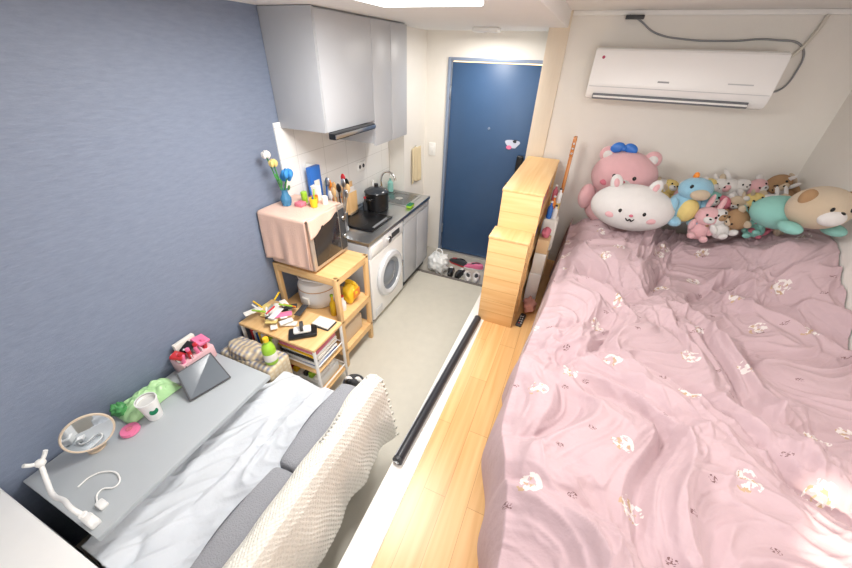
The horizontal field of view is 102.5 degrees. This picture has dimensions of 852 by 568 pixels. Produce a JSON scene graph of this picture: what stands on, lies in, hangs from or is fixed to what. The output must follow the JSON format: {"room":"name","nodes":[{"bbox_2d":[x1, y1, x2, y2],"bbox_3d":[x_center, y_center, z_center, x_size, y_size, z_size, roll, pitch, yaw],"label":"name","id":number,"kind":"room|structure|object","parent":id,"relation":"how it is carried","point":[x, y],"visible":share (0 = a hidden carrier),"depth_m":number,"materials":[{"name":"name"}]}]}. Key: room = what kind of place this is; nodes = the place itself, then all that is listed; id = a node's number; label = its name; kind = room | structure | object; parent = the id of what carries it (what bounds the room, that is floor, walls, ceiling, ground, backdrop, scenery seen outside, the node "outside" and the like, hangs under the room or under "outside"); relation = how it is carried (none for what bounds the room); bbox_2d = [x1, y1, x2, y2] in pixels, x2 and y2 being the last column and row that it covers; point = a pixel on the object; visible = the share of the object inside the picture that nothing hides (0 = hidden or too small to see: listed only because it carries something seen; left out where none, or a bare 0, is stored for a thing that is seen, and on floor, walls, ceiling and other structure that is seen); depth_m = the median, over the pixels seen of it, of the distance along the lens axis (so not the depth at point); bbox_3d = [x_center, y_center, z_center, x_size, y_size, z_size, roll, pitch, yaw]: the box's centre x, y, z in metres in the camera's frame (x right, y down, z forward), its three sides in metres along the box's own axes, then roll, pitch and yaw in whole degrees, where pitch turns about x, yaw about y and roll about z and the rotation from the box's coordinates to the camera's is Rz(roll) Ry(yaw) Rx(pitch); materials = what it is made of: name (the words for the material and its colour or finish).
{"room":"studio apartment","nodes":[
{"label":"studio apartment","id":0,"kind":"room"},
{"bbox_2d":[0,0,389,545],"bbox_3d":[-1.326,-0.333,1.933,0.112,2.585,4.460,15,36,18],"label":"wall","id":1,"kind":"structure","parent":0,"point":[135,179],"depth_m":1.58,"materials":[{"name":"blue paint"}]},
{"bbox_2d":[305,163,323,195],"bbox_3d":[-0.867,-0.752,2.633,0.086,0.330,0.120,15,36,18],"label":"cutting board","id":2,"kind":"object","parent":1,"relation":"attached to","point":[313,173],"visible":0.68,"depth_m":2.56,"materials":[{"name":"plastic"}]},
{"bbox_2d":[257,5,406,145],"bbox_3d":[-0.564,-1.471,2.538,0.371,0.817,1.165,15,36,18],"label":"upper cabinet","id":3,"kind":"object","parent":1,"relation":"attached to","point":[330,70],"visible":0.98,"depth_m":2.16,"materials":[{"name":"grey laminate"}]},
{"bbox_2d":[329,123,375,139],"bbox_3d":[-0.654,-1.126,2.426,0.422,0.073,0.535,15,36,18],"label":"range hood","id":4,"kind":"object","parent":3,"relation":"attached to","point":[346,132],"visible":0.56,"depth_m":2.31,"materials":[{"name":"black metal"}]},
{"bbox_2d":[357,160,364,171],"bbox_3d":[-0.609,-1.112,3.228,0.012,0.080,0.120,15,36,18],"label":"wall outlet","id":5,"kind":"object","parent":1,"relation":"attached to","point":[361,165],"depth_m":3.22,"materials":[{"name":"white plastic"}]},
{"bbox_2d":[76,271,481,567],"bbox_3d":[-0.781,1.012,2.412,1.466,0.150,4.280,15,36,18],"label":"floor","id":6,"kind":"structure","parent":0,"point":[416,332],"depth_m":2.92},
{"bbox_2d":[0,488,101,567],"bbox_3d":[-1.527,1.321,1.217,0.775,0.622,0.600,15,36,18],"label":"base cabinet","id":7,"kind":"object","parent":6,"relation":"on","point":[26,541],"visible":1,"depth_m":1.24,"materials":[{"name":"plastic"}]},
{"bbox_2d":[23,353,270,540],"bbox_3d":[-1.327,0.920,1.883,0.520,0.560,0.885,15,36,18],"label":"desk","id":8,"kind":"object","parent":6,"relation":"on","point":[143,461],"visible":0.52,"depth_m":1.57,"materials":[{"name":"laminate"}]},
{"bbox_2d":[21,449,101,529],"bbox_3d":[-1.448,0.827,1.376,0.394,0.150,0.087,18,37,22],"label":"holder","id":9,"kind":"object","parent":8,"relation":"on","point":[89,519],"visible":1,"depth_m":1.35,"materials":[{"name":"white plastic"}]},
{"bbox_2d":[58,413,115,453],"bbox_3d":[-1.521,0.671,1.545,0.079,0.215,0.184,27,41,32],"label":"mirror","id":10,"kind":"object","parent":8,"relation":"on","point":[89,433],"visible":1,"depth_m":1.52,"materials":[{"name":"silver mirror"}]},
{"bbox_2d":[77,471,120,510],"bbox_3d":[-1.374,0.857,1.454,0.197,0.018,0.121,15,36,18],"label":"charging cable","id":11,"kind":"object","parent":8,"relation":"on","point":[101,504],"visible":1,"depth_m":1.44,"materials":[{"name":"white plastic"}]},
{"bbox_2d":[120,422,140,437],"bbox_3d":[-1.439,0.710,1.664,0.080,0.024,0.080,15,36,18],"label":"case","id":12,"kind":"object","parent":8,"relation":"on","point":[129,430],"visible":1,"depth_m":1.66,"materials":[{"name":"plastic"}]},
{"bbox_2d":[109,378,181,423],"bbox_3d":[-1.469,0.580,1.782,0.147,0.099,0.288,15,36,18],"label":"pouch","id":13,"kind":"object","parent":8,"relation":"on","point":[126,411],"visible":0.88,"depth_m":1.75,"materials":[{"name":"green plastic"}]},
{"bbox_2d":[134,392,162,420],"bbox_3d":[-1.373,0.619,1.707,0.092,0.131,0.092,15,36,18],"label":"tumbler","id":14,"kind":"object","parent":8,"relation":"on","point":[148,404],"visible":1,"depth_m":1.69,"materials":[{"name":"white plastic"}]},
{"bbox_2d":[169,333,216,371],"bbox_3d":[-1.370,0.405,1.992,0.117,0.170,0.215,15,36,18],"label":"organizer","id":15,"kind":"object","parent":8,"relation":"on","point":[190,348],"visible":0.94,"depth_m":1.96,"materials":[{"name":"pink plastic"}]},
{"bbox_2d":[176,352,230,401],"bbox_3d":[-1.248,0.504,1.900,0.183,0.104,0.218,26,40,31],"label":"tablet computer","id":16,"kind":"object","parent":8,"relation":"on","point":[206,373],"visible":1,"depth_m":1.89,"materials":[{"name":"silver metal"}]},
{"bbox_2d":[220,336,292,383],"bbox_3d":[-1.125,0.624,2.340,0.430,0.555,0.185,15,36,18],"label":"storage bin","id":17,"kind":"object","parent":6,"relation":"on","point":[243,350],"visible":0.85,"depth_m":2.17,"materials":[{"name":"fabric"}]},
{"bbox_2d":[261,336,278,365],"bbox_3d":[-0.965,0.403,2.097,0.082,0.199,0.082,15,36,18],"label":"spray bottle","id":18,"kind":"object","parent":17,"relation":"on","point":[269,352],"visible":1,"depth_m":2.07,"materials":[{"name":"plastic"}]},
{"bbox_2d":[190,384,354,567],"bbox_3d":[-0.804,0.991,1.722,0.695,0.653,1.060,15,36,18],"label":"sofa","id":19,"kind":"object","parent":6,"relation":"on","point":[233,530],"visible":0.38,"depth_m":1.38,"materials":[{"name":"grey fabric"}]},
{"bbox_2d":[81,371,333,567],"bbox_3d":[-0.904,0.925,1.789,0.609,0.299,1.164,15,36,18],"label":"cover","id":20,"kind":"object","parent":19,"relation":"on","point":[173,525],"visible":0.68,"depth_m":1.60,"materials":[{"name":"white fabric"}]},
{"bbox_2d":[190,467,292,567],"bbox_3d":[-0.686,1.017,1.340,0.178,0.266,0.500,15,36,18],"label":"cushion","id":21,"kind":"object","parent":19,"relation":"on","point":[237,525],"depth_m":1.29,"materials":[{"name":"grey fabric"}]},
{"bbox_2d":[222,374,398,567],"bbox_3d":[-0.480,0.946,1.536,0.210,0.484,1.099,16,36,20],"label":"knitted throw","id":22,"kind":"object","parent":19,"relation":"on","point":[297,529],"visible":1,"depth_m":1.47,"materials":[{"name":"beige fabric"}]},
{"bbox_2d":[280,384,354,472],"bbox_3d":[-0.488,0.767,1.725,0.178,0.266,0.500,15,36,18],"label":"cushion","id":23,"kind":"object","parent":19,"relation":"on","point":[321,419],"depth_m":1.61,"materials":[{"name":"grey fabric"}]},
{"bbox_2d":[239,299,348,388],"bbox_3d":[-0.938,0.505,2.510,0.630,0.575,0.305,15,36,18],"label":"trolley","id":24,"kind":"object","parent":6,"relation":"on","point":[255,322],"visible":0.5,"depth_m":2.32,"materials":[{"name":"wood"}]},
{"bbox_2d":[250,329,281,350],"bbox_3d":[-1.093,0.349,2.472,0.212,0.154,0.210,15,36,18],"label":"books","id":25,"kind":"object","parent":24,"relation":"on","point":[256,336],"visible":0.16,"depth_m":2.38,"materials":[{"name":"multicoloured paper"}]},
{"bbox_2d":[272,338,281,350],"bbox_3d":[-1.006,0.382,2.449,0.020,0.130,0.210,15,36,18],"label":"book","id":26,"kind":"object","parent":25,"relation":"on","point":[275,341],"depth_m":2.37,"materials":[{"name":"paper"}]},
{"bbox_2d":[243,292,307,329],"bbox_3d":[-1.029,0.181,2.364,0.361,0.119,0.288,15,36,18],"label":"clutter","id":27,"kind":"object","parent":24,"relation":"on","point":[271,312],"visible":1,"depth_m":2.33,"materials":[{"name":"paper"}]},
{"bbox_2d":[288,321,316,340],"bbox_3d":[-0.808,0.288,2.228,0.180,0.102,0.100,-8,35,-15],"label":"tape dispenser","id":28,"kind":"object","parent":24,"relation":"on","point":[302,331],"visible":1,"depth_m":2.22,"materials":[{"name":"black plastic"}]},
{"bbox_2d":[278,333,336,368],"bbox_3d":[-0.820,0.421,2.385,0.329,0.148,0.229,15,36,18],"label":"magazine stack","id":29,"kind":"object","parent":24,"relation":"on","point":[305,356],"visible":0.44,"depth_m":2.31,"materials":[{"name":"paper"}]},
{"bbox_2d":[281,344,342,373],"bbox_3d":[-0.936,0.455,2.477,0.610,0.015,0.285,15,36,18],"label":"books","id":30,"kind":"object","parent":24,"relation":"attached to","point":[340,347],"depth_m":2.34,"materials":[{"name":"multicoloured paper"}]},
{"bbox_2d":[291,359,338,386],"bbox_3d":[-0.856,0.606,2.524,0.340,0.124,0.240,15,36,18],"label":"tray","id":31,"kind":"object","parent":24,"relation":"on","point":[332,367],"visible":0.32,"depth_m":2.44,"materials":[{"name":"white plastic"}]},
{"bbox_2d":[311,316,336,330],"bbox_3d":[-0.699,0.267,2.339,0.140,0.020,0.100,15,36,18],"label":"notebook","id":32,"kind":"object","parent":24,"relation":"on","point":[324,323],"visible":0.94,"depth_m":2.33,"materials":[{"name":"paper"}]},
{"bbox_2d":[323,365,345,388],"bbox_3d":[-0.942,0.637,2.599,0.610,0.015,0.285,15,36,18],"label":"shelf","id":33,"kind":"object","parent":24,"relation":"attached to","point":[343,369],"depth_m":2.53,"materials":[{"name":"brown wood"}]},
{"bbox_2d":[272,249,373,366],"bbox_3d":[-0.795,0.158,2.793,0.555,0.845,0.410,15,36,18],"label":"rack","id":34,"kind":"object","parent":6,"relation":"on","point":[335,272],"visible":0.49,"depth_m":2.59,"materials":[{"name":"brown wood"}]},
{"bbox_2d":[273,196,347,271],"bbox_3d":[-0.836,-0.365,2.460,0.404,0.389,0.400,15,36,18],"label":"microwave oven","id":35,"kind":"object","parent":34,"relation":"on","point":[330,241],"visible":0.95,"depth_m":2.39,"materials":[{"name":"beige metal"}]},
{"bbox_2d":[257,194,338,269],"bbox_3d":[-0.863,-0.371,2.411,0.410,0.352,0.391,15,36,18],"label":"cloth","id":36,"kind":"object","parent":35,"relation":"on","point":[282,228],"visible":0.87,"depth_m":2.27,"materials":[{"name":"fabric"}]},
{"bbox_2d":[261,150,292,205],"bbox_3d":[-0.942,-0.692,2.243,0.119,0.364,0.177,15,36,18],"label":"flower vase","id":37,"kind":"object","parent":36,"relation":"on","point":[286,174],"visible":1,"depth_m":2.23,"materials":[{"name":"blue glass"}]},
{"bbox_2d":[294,200,306,206],"bbox_3d":[-0.856,-0.547,2.332,0.060,0.030,0.060,15,36,18],"label":"dish","id":38,"kind":"object","parent":36,"relation":"on","point":[300,203],"visible":1,"depth_m":2.31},
{"bbox_2d":[300,191,307,202],"bbox_3d":[-0.846,-0.606,2.380,0.044,0.075,0.044,15,36,18],"label":"jar","id":39,"kind":"object","parent":36,"relation":"on","point":[304,197],"visible":0.78,"depth_m":2.36,"materials":[{"name":"plastic"}]},
{"bbox_2d":[309,197,317,207],"bbox_3d":[-0.761,-0.552,2.319,0.056,0.060,0.056,15,36,18],"label":"cup","id":40,"kind":"object","parent":36,"relation":"on","point":[313,202],"visible":0.99,"depth_m":2.30,"materials":[{"name":"plastic"}]},
{"bbox_2d":[310,184,321,200],"bbox_3d":[-0.777,-0.646,2.422,0.060,0.100,0.040,15,36,18],"label":"carton","id":41,"kind":"object","parent":36,"relation":"on","point":[317,189],"visible":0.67,"depth_m":2.40,"materials":[{"name":"cardboard"}]},
{"bbox_2d":[297,276,334,308],"bbox_3d":[-0.852,0.012,2.682,0.300,0.265,0.310,15,36,18],"label":"rice cooker","id":42,"kind":"object","parent":34,"relation":"on","point":[316,295],"visible":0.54,"depth_m":2.58,"materials":[{"name":"white plastic"}]},
{"bbox_2d":[329,294,346,315],"bbox_3d":[-0.656,0.140,2.573,0.098,0.186,0.128,15,36,18],"label":"sauce bottles","id":43,"kind":"object","parent":34,"relation":"on","point":[332,304],"visible":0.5,"depth_m":2.56,"materials":[{"name":"yellow plastic"}]},
{"bbox_2d":[341,298,346,310],"bbox_3d":[-0.637,0.148,2.620,0.048,0.120,0.048,15,36,18],"label":"bottle","id":44,"kind":"object","parent":43,"relation":"on","point":[343,301],"depth_m":2.61,"materials":[{"name":"white plastic"}]},
{"bbox_2d":[335,312,361,342],"bbox_3d":[-0.803,0.283,2.859,0.470,0.198,0.280,15,36,18],"label":"box","id":45,"kind":"object","parent":34,"relation":"on","point":[355,324],"visible":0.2,"depth_m":2.78,"materials":[{"name":"brown cardboard"}]},
{"bbox_2d":[342,279,359,303],"bbox_3d":[-0.591,0.045,2.705,0.124,0.198,0.158,15,36,18],"label":"snack bag","id":46,"kind":"object","parent":34,"relation":"on","point":[350,289],"visible":0.97,"depth_m":2.66,"materials":[{"name":"plastic"}]},
{"bbox_2d":[342,374,363,386],"bbox_3d":[-0.532,0.740,2.523,0.160,0.194,0.160,15,36,18],"label":"slippers","id":47,"kind":"object","parent":6,"relation":"on","point":[352,379],"visible":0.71,"depth_m":2.49,"materials":[{"name":"black plastic"}]},
{"bbox_2d":[340,187,429,320],"bbox_3d":[-0.445,-0.353,3.524,0.495,0.900,1.265,15,36,18],"label":"kitchen cabinet","id":48,"kind":"object","parent":6,"relation":"on","point":[415,219],"depth_m":3.45,"materials":[{"name":"metal"}]},
{"bbox_2d":[325,174,349,231],"bbox_3d":[-0.702,-0.651,2.797,0.181,0.453,0.185,15,36,18],"label":"utensil holder","id":49,"kind":"object","parent":48,"relation":"on","point":[344,182],"visible":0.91,"depth_m":2.72,"materials":[{"name":"metal"}]},
{"bbox_2d":[344,211,348,231],"bbox_3d":[-0.707,-0.529,2.878,0.110,0.160,0.110,15,36,18],"label":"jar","id":50,"kind":"object","parent":48,"relation":"on","point":[345,212],"depth_m":2.85,"materials":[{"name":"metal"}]},
{"bbox_2d":[341,181,357,215],"bbox_3d":[-0.690,-0.774,3.112,0.065,0.276,0.180,15,36,18],"label":"cutting board","id":51,"kind":"object","parent":48,"relation":"on","point":[352,206],"visible":0.62,"depth_m":3.12,"materials":[{"name":"brown wood"}]},
{"bbox_2d":[336,180,373,210],"bbox_3d":[-0.608,-0.810,3.222,0.122,0.252,0.722,15,36,18],"label":"condiment bottles","id":52,"kind":"object","parent":48,"relation":"on","point":[364,197],"visible":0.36,"depth_m":3.25,"materials":[{"name":"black plastic"}]},
{"bbox_2d":[348,210,391,231],"bbox_3d":[-0.546,-0.576,3.089,0.360,0.018,0.360,15,36,18],"label":"induction cooktop","id":53,"kind":"object","parent":48,"relation":"in","point":[362,220],"visible":0.96,"depth_m":3.07,"materials":[{"name":"black glass"}]},
{"bbox_2d":[364,183,388,212],"bbox_3d":[-0.472,-0.839,3.277,0.276,0.248,0.235,-15,38,-24],"label":"cooking pot","id":54,"kind":"object","parent":48,"relation":"on","point":[376,196],"visible":1,"depth_m":3.21,"materials":[{"name":"black metal"}]},
{"bbox_2d":[346,190,429,246],"bbox_3d":[-0.433,-0.683,3.303,0.495,0.035,1.265,15,36,18],"label":"countertop","id":55,"kind":"structure","parent":48,"relation":"on","point":[398,213],"depth_m":3.05,"materials":[{"name":"metal"}]},
{"bbox_2d":[380,170,396,186],"bbox_3d":[-0.379,-1.056,3.580,0.194,0.275,0.112,15,36,18],"label":"kitchen faucet","id":56,"kind":"object","parent":48,"relation":"on","point":[386,171],"visible":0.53,"depth_m":3.49,"materials":[{"name":"silver metal"}]},
{"bbox_2d":[388,191,420,206],"bbox_3d":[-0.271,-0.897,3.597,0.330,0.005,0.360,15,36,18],"label":"sink","id":57,"kind":"object","parent":48,"relation":"in","point":[395,198],"depth_m":3.59,"materials":[{"name":"metal"}]},
{"bbox_2d":[368,221,402,320],"bbox_3d":[-0.550,-0.160,3.298,0.525,0.825,0.600,15,36,18],"label":"washing machine","id":58,"kind":"object","parent":6,"relation":"on","point":[385,255],"visible":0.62,"depth_m":3.14,"materials":[{"name":"white plastic"}]},
{"bbox_2d":[229,0,571,31],"bbox_3d":[-0.450,-1.299,1.279,1.660,0.300,5.115,15,36,18],"label":"ceiling","id":59,"kind":"structure","parent":0,"point":[508,15],"depth_m":2.01,"materials":[{"name":"white paint"}]},
{"bbox_2d":[357,0,490,6],"bbox_3d":[-0.113,-1.016,1.177,0.520,0.034,0.740,15,36,18],"label":"ceiling lamp","id":60,"kind":"object","parent":59,"relation":"attached to","point":[383,3],"depth_m":1.35,"materials":[{"name":"white plastic"}]},
{"bbox_2d":[472,27,500,33],"bbox_3d":[0.504,-2.104,2.841,0.220,0.044,0.120,15,36,18],"label":"light","id":61,"kind":"object","parent":59,"relation":"attached to","point":[485,30],"depth_m":2.80,"materials":[{"name":"white plastic"}]},
{"bbox_2d":[389,27,426,194],"bbox_3d":[-0.260,-1.435,3.913,0.290,2.395,0.535,15,36,18],"label":"wall","id":62,"kind":"structure","parent":0,"point":[400,149],"depth_m":3.60,"materials":[{"name":"beige paint"}]},
{"bbox_2d":[412,145,420,183],"bbox_3d":[-0.112,-1.359,3.888,0.039,0.410,0.224,15,36,18],"label":"dish towel","id":63,"kind":"object","parent":62,"relation":"hanging from","point":[416,151],"visible":1,"depth_m":3.89,"materials":[{"name":"beige fabric"}]},
{"bbox_2d":[417,269,481,286],"bbox_3d":[0.267,-0.050,3.963,1.180,0.072,0.030,15,36,18],"label":"step","id":64,"kind":"structure","parent":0,"point":[421,270],"depth_m":3.94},
{"bbox_2d":[419,246,485,284],"bbox_3d":[0.295,-0.171,4.334,1.660,0.140,0.715,15,36,18],"label":"floor","id":65,"kind":"structure","parent":0,"point":[430,250],"depth_m":4.36,"materials":[{"name":"tile"}]},
{"bbox_2d":[427,248,448,273],"bbox_3d":[0.151,-0.273,4.115,0.265,0.312,0.252,15,36,18],"label":"plastic bag","id":66,"kind":"object","parent":65,"relation":"on","point":[437,261],"visible":1,"depth_m":4.04,"materials":[{"name":"white plastic"}]},
{"bbox_2d":[449,257,466,267],"bbox_3d":[0.405,-0.288,4.308,0.261,0.088,0.085,25,40,31],"label":"shoe","id":67,"kind":"object","parent":65,"relation":"on","point":[460,262],"visible":1,"depth_m":4.28,"materials":[{"name":"black plastic"}]},
{"bbox_2d":[454,268,464,278],"bbox_3d":[0.402,-0.130,4.074,0.085,0.088,0.261,18,37,23],"label":"shoe","id":68,"kind":"object","parent":65,"relation":"on","point":[459,273],"visible":0.94,"depth_m":4.03,"materials":[{"name":"black plastic"}]},
{"bbox_2d":[463,271,470,281],"bbox_3d":[0.486,-0.096,4.027,0.085,0.088,0.261,2,34,-1],"label":"shoe","id":69,"kind":"object","parent":65,"relation":"on","point":[466,275],"visible":0.96,"depth_m":3.97,"materials":[{"name":"fabric"}]},
{"bbox_2d":[464,262,482,270],"bbox_3d":[0.581,-0.229,4.230,0.261,0.088,0.085,14,36,17],"label":"shoe","id":70,"kind":"object","parent":65,"relation":"on","point":[476,266],"visible":0.99,"depth_m":4.20,"materials":[{"name":"pink plastic"}]},
{"bbox_2d":[472,271,479,283],"bbox_3d":[0.590,-0.087,4.018,0.085,0.088,0.261,8,34,9],"label":"shoe","id":71,"kind":"object","parent":65,"relation":"on","point":[476,276],"visible":0.96,"depth_m":3.95,"materials":[{"name":"fabric"}]},
{"bbox_2d":[371,259,554,567],"bbox_3d":[0.946,1.172,1.804,1.906,0.365,4.550,15,36,18],"label":"floor","id":72,"kind":"structure","parent":0,"point":[437,522],"depth_m":1.76,"materials":[{"name":"brown wood"}]},
{"bbox_2d":[337,293,483,567],"bbox_3d":[0.006,0.929,2.110,0.128,0.371,4.520,15,36,18],"label":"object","id":73,"kind":"structure","parent":72,"relation":"attached to","point":[365,544],"depth_m":1.67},
{"bbox_2d":[393,315,480,464],"bbox_3d":[0.131,0.591,2.237,0.055,0.055,1.306,16,36,20],"label":"tube","id":74,"kind":"object","parent":73,"relation":"on","point":[410,437],"visible":1,"depth_m":2.06,"materials":[{"name":"rubber"}]},
{"bbox_2d":[478,226,533,327],"bbox_3d":[0.587,-0.040,2.597,0.278,0.741,0.189,15,36,18],"label":"wooden bookcase","id":75,"kind":"object","parent":72,"relation":"on","point":[508,249],"visible":0.94,"depth_m":2.48,"materials":[{"name":"brown wood"}]},
{"bbox_2d":[515,313,525,326],"bbox_3d":[0.767,0.289,2.763,0.045,0.022,0.170,18,37,23],"label":"remote control","id":76,"kind":"object","parent":72,"relation":"on","point":[522,316],"visible":1,"depth_m":2.75,"materials":[{"name":"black plastic"}]},
{"bbox_2d":[497,156,559,314],"bbox_3d":[0.849,-0.464,2.995,0.283,1.019,1.054,15,36,18],"label":"wooden bookcase","id":77,"kind":"object","parent":72,"relation":"on","point":[521,208],"visible":0.57,"depth_m":2.45,"materials":[{"name":"brown wood"}]},
{"bbox_2d":[525,180,551,281],"bbox_3d":[0.860,-0.450,3.001,0.212,0.931,0.951,15,36,18],"label":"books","id":78,"kind":"object","parent":77,"relation":"on","point":[551,180],"visible":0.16,"depth_m":2.98,"materials":[{"name":"multicoloured paper"}]},
{"bbox_2d":[523,185,562,312],"bbox_3d":[0.967,-0.277,2.831,0.128,0.927,0.664,15,36,18],"label":"clutter","id":79,"kind":"object","parent":72,"relation":"on","point":[550,221],"visible":1,"depth_m":2.78,"materials":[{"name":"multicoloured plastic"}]},
{"bbox_2d":[546,203,552,218],"bbox_3d":[0.988,-0.585,2.724,0.040,0.130,0.040,15,36,18],"label":"bottle","id":80,"kind":"object","parent":79,"relation":"on","point":[549,215],"depth_m":2.72,"materials":[{"name":"blue plastic"}]},
{"bbox_2d":[551,187,557,200],"bbox_3d":[1.073,-0.753,2.844,0.040,0.120,0.040,15,36,18],"label":"bottle","id":81,"kind":"object","parent":79,"relation":"on","point":[555,191],"depth_m":2.83,"materials":[{"name":"pink plastic"}]},
{"bbox_2d":[551,206,557,218],"bbox_3d":[1.032,-0.573,2.735,0.040,0.100,0.040,15,36,18],"label":"bottle","id":82,"kind":"object","parent":79,"relation":"on","point":[554,211],"depth_m":2.72,"materials":[{"name":"white plastic"}]},
{"bbox_2d":[556,190,562,203],"bbox_3d":[1.094,-0.719,2.803,0.040,0.110,0.040,15,36,18],"label":"bottle","id":83,"kind":"object","parent":79,"relation":"on","point":[559,194],"depth_m":2.80,"materials":[{"name":"white plastic"}]},
{"bbox_2d":[557,136,577,215],"bbox_3d":[1.176,-0.692,3.129,0.089,1.230,0.275,15,36,18],"label":"wooden pole","id":84,"kind":"object","parent":72,"relation":"on","point":[575,137],"visible":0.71,"depth_m":2.87,"materials":[{"name":"brown wood"}]},
{"bbox_3d":[1.189,0.836,1.545,1.440,0.494,4.380,15,36,18],"label":"mattress","id":85,"kind":"object","parent":72,"relation":"on","visible":0},
{"bbox_2d":[477,218,851,567],"bbox_3d":[1.187,0.473,1.512,1.603,0.962,3.692,15,36,18],"label":"duvet","id":86,"kind":"object","parent":85,"relation":"on","point":[670,399],"visible":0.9,"depth_m":1.41,"materials":[{"name":"fabric"}]},
{"bbox_2d":[578,142,661,219],"bbox_3d":[1.595,-0.792,2.825,0.576,0.693,0.370,17,37,21],"label":"plush bear","id":87,"kind":"object","parent":86,"relation":"on","point":[634,167],"visible":0.69,"depth_m":2.65},
{"bbox_2d":[591,174,674,230],"bbox_3d":[1.561,-0.603,2.589,0.569,0.398,0.369,17,36,21],"label":"plush bunny","id":88,"kind":"object","parent":86,"relation":"on","point":[630,207],"visible":0.99,"depth_m":2.49},
{"bbox_2d":[657,169,800,242],"bbox_3d":[2.141,-0.583,2.490,0.940,0.447,0.586,18,37,22],"label":"plush toys","id":89,"kind":"object","parent":86,"relation":"on","point":[726,211],"visible":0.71,"depth_m":2.40},
{"bbox_2d":[667,172,713,226],"bbox_3d":[1.859,-0.618,2.476,0.346,0.368,0.256,6,34,6],"label":"plush","id":90,"kind":"object","parent":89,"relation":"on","point":[693,194],"visible":0.73,"depth_m":2.42,"materials":[{"name":"blue fabric"}]},
{"bbox_2d":[749,186,851,236],"bbox_3d":[2.217,-0.441,2.021,0.362,0.308,0.429,3,34,2],"label":"plush dog","id":91,"kind":"object","parent":86,"relation":"on","point":[825,209],"visible":1,"depth_m":1.91},
{"bbox_2d":[423,30,547,247],"bbox_3d":[0.494,-1.434,3.952,1.451,2.395,0.120,15,36,18],"label":"wall","id":92,"kind":"structure","parent":0,"point":[437,40],"depth_m":3.50,"materials":[{"name":"beige paint"}]},
{"bbox_2d":[429,142,435,155],"bbox_3d":[0.069,-1.573,3.989,0.080,0.140,0.018,15,36,18],"label":"switch panel","id":93,"kind":"object","parent":92,"relation":"attached to","point":[431,145],"visible":1,"depth_m":3.98,"materials":[{"name":"white plastic"}]},
{"bbox_2d":[437,54,453,249],"bbox_3d":[0.224,-1.394,4.071,0.030,2.180,0.090,15,36,18],"label":"door frame","id":94,"kind":"structure","parent":92,"relation":"attached to","point":[450,62],"depth_m":3.92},
{"bbox_2d":[440,247,485,259],"bbox_3d":[0.633,-0.379,4.515,0.936,0.025,0.080,15,36,18],"label":"sill","id":95,"kind":"structure","parent":92,"relation":"attached to","point":[443,249],"depth_m":4.52,"materials":[{"name":"metal"}]},
{"bbox_2d":[449,86,523,172],"bbox_3d":[0.627,-1.573,3.670,0.885,0.912,0.092,15,36,18],"label":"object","id":96,"kind":"structure","parent":92,"relation":"in","point":[519,160],"depth_m":3.65,"materials":[{"name":"black metal"}]},
{"bbox_2d":[442,62,541,256],"bbox_3d":[0.669,-1.270,3.929,0.916,2.120,0.040,15,36,18],"label":"door","id":97,"kind":"structure","parent":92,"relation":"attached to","point":[501,98],"depth_m":3.73,"materials":[{"name":"blue metal"}]},
{"bbox_2d":[505,140,519,148],"bbox_3d":[0.913,-1.478,3.631,0.159,0.100,0.024,13,35,16],"label":"sticker","id":98,"kind":"object","parent":97,"relation":"attached to","point":[510,144],"visible":1,"depth_m":3.63,"materials":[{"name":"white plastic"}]},
{"bbox_2d":[449,55,543,59],"bbox_3d":[0.704,-2.195,3.315,0.996,0.020,0.070,15,36,18],"label":"door frame","id":99,"kind":"object","parent":92,"relation":"attached to","point":[465,56],"visible":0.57,"depth_m":3.29,"materials":[{"name":"beige paint"}]},
{"bbox_2d":[451,57,542,63],"bbox_3d":[0.700,-2.169,3.322,0.936,0.030,0.090,15,36,18],"label":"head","id":100,"kind":"object","parent":92,"relation":"attached to","point":[452,58],"visible":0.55,"depth_m":3.28},
{"bbox_2d":[525,10,573,158],"bbox_3d":[1.000,-1.055,3.266,0.155,2.440,0.025,15,36,18],"label":"wall","id":101,"kind":"structure","parent":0,"point":[557,38],"depth_m":2.86,"materials":[{"name":"beige paint"}]},
{"bbox_2d":[543,15,851,253],"bbox_3d":[1.986,-1.033,2.868,1.935,2.175,0.120,15,36,18],"label":"wall","id":102,"kind":"structure","parent":0,"point":[777,138],"depth_m":2.56,"materials":[{"name":"white paint"}]},
{"bbox_2d":[585,47,791,109],"bbox_3d":[1.775,-1.474,2.441,1.120,0.329,0.259,15,36,18],"label":"air conditioner","id":103,"kind":"object","parent":102,"relation":"attached to","point":[740,79],"depth_m":2.33,"materials":[{"name":"white plastic"}]},
{"bbox_2d":[625,14,830,92],"bbox_3d":[1.950,-1.612,2.386,1.140,0.432,0.036,15,36,18],"label":"power cable","id":104,"kind":"object","parent":102,"relation":"attached to","point":[640,18],"visible":0.82,"depth_m":2.28,"materials":[{"name":"grey plastic"}]},
{"bbox_2d":[566,0,851,9],"bbox_3d":[1.116,-0.796,0.513,1.940,0.200,4.670,15,36,18],"label":"ceiling","id":105,"kind":"structure","parent":0,"point":[574,4],"depth_m":2.12,"materials":[{"name":"white paint"}]},
{"bbox_2d":[573,8,851,15],"bbox_3d":[1.946,-1.816,2.287,1.825,0.030,0.020,15,36,18],"label":"crown molding","id":106,"kind":"structure","parent":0,"point":[834,11],"depth_m":2.27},
{"bbox_2d":[797,90,851,349],"bbox_3d":[1.904,0.361,0.783,0.100,2.175,4.550,15,36,18],"label":"wall","id":107,"kind":"structure","parent":0,"point":[829,163],"depth_m":2.20,"materials":[{"name":"beige paint"}]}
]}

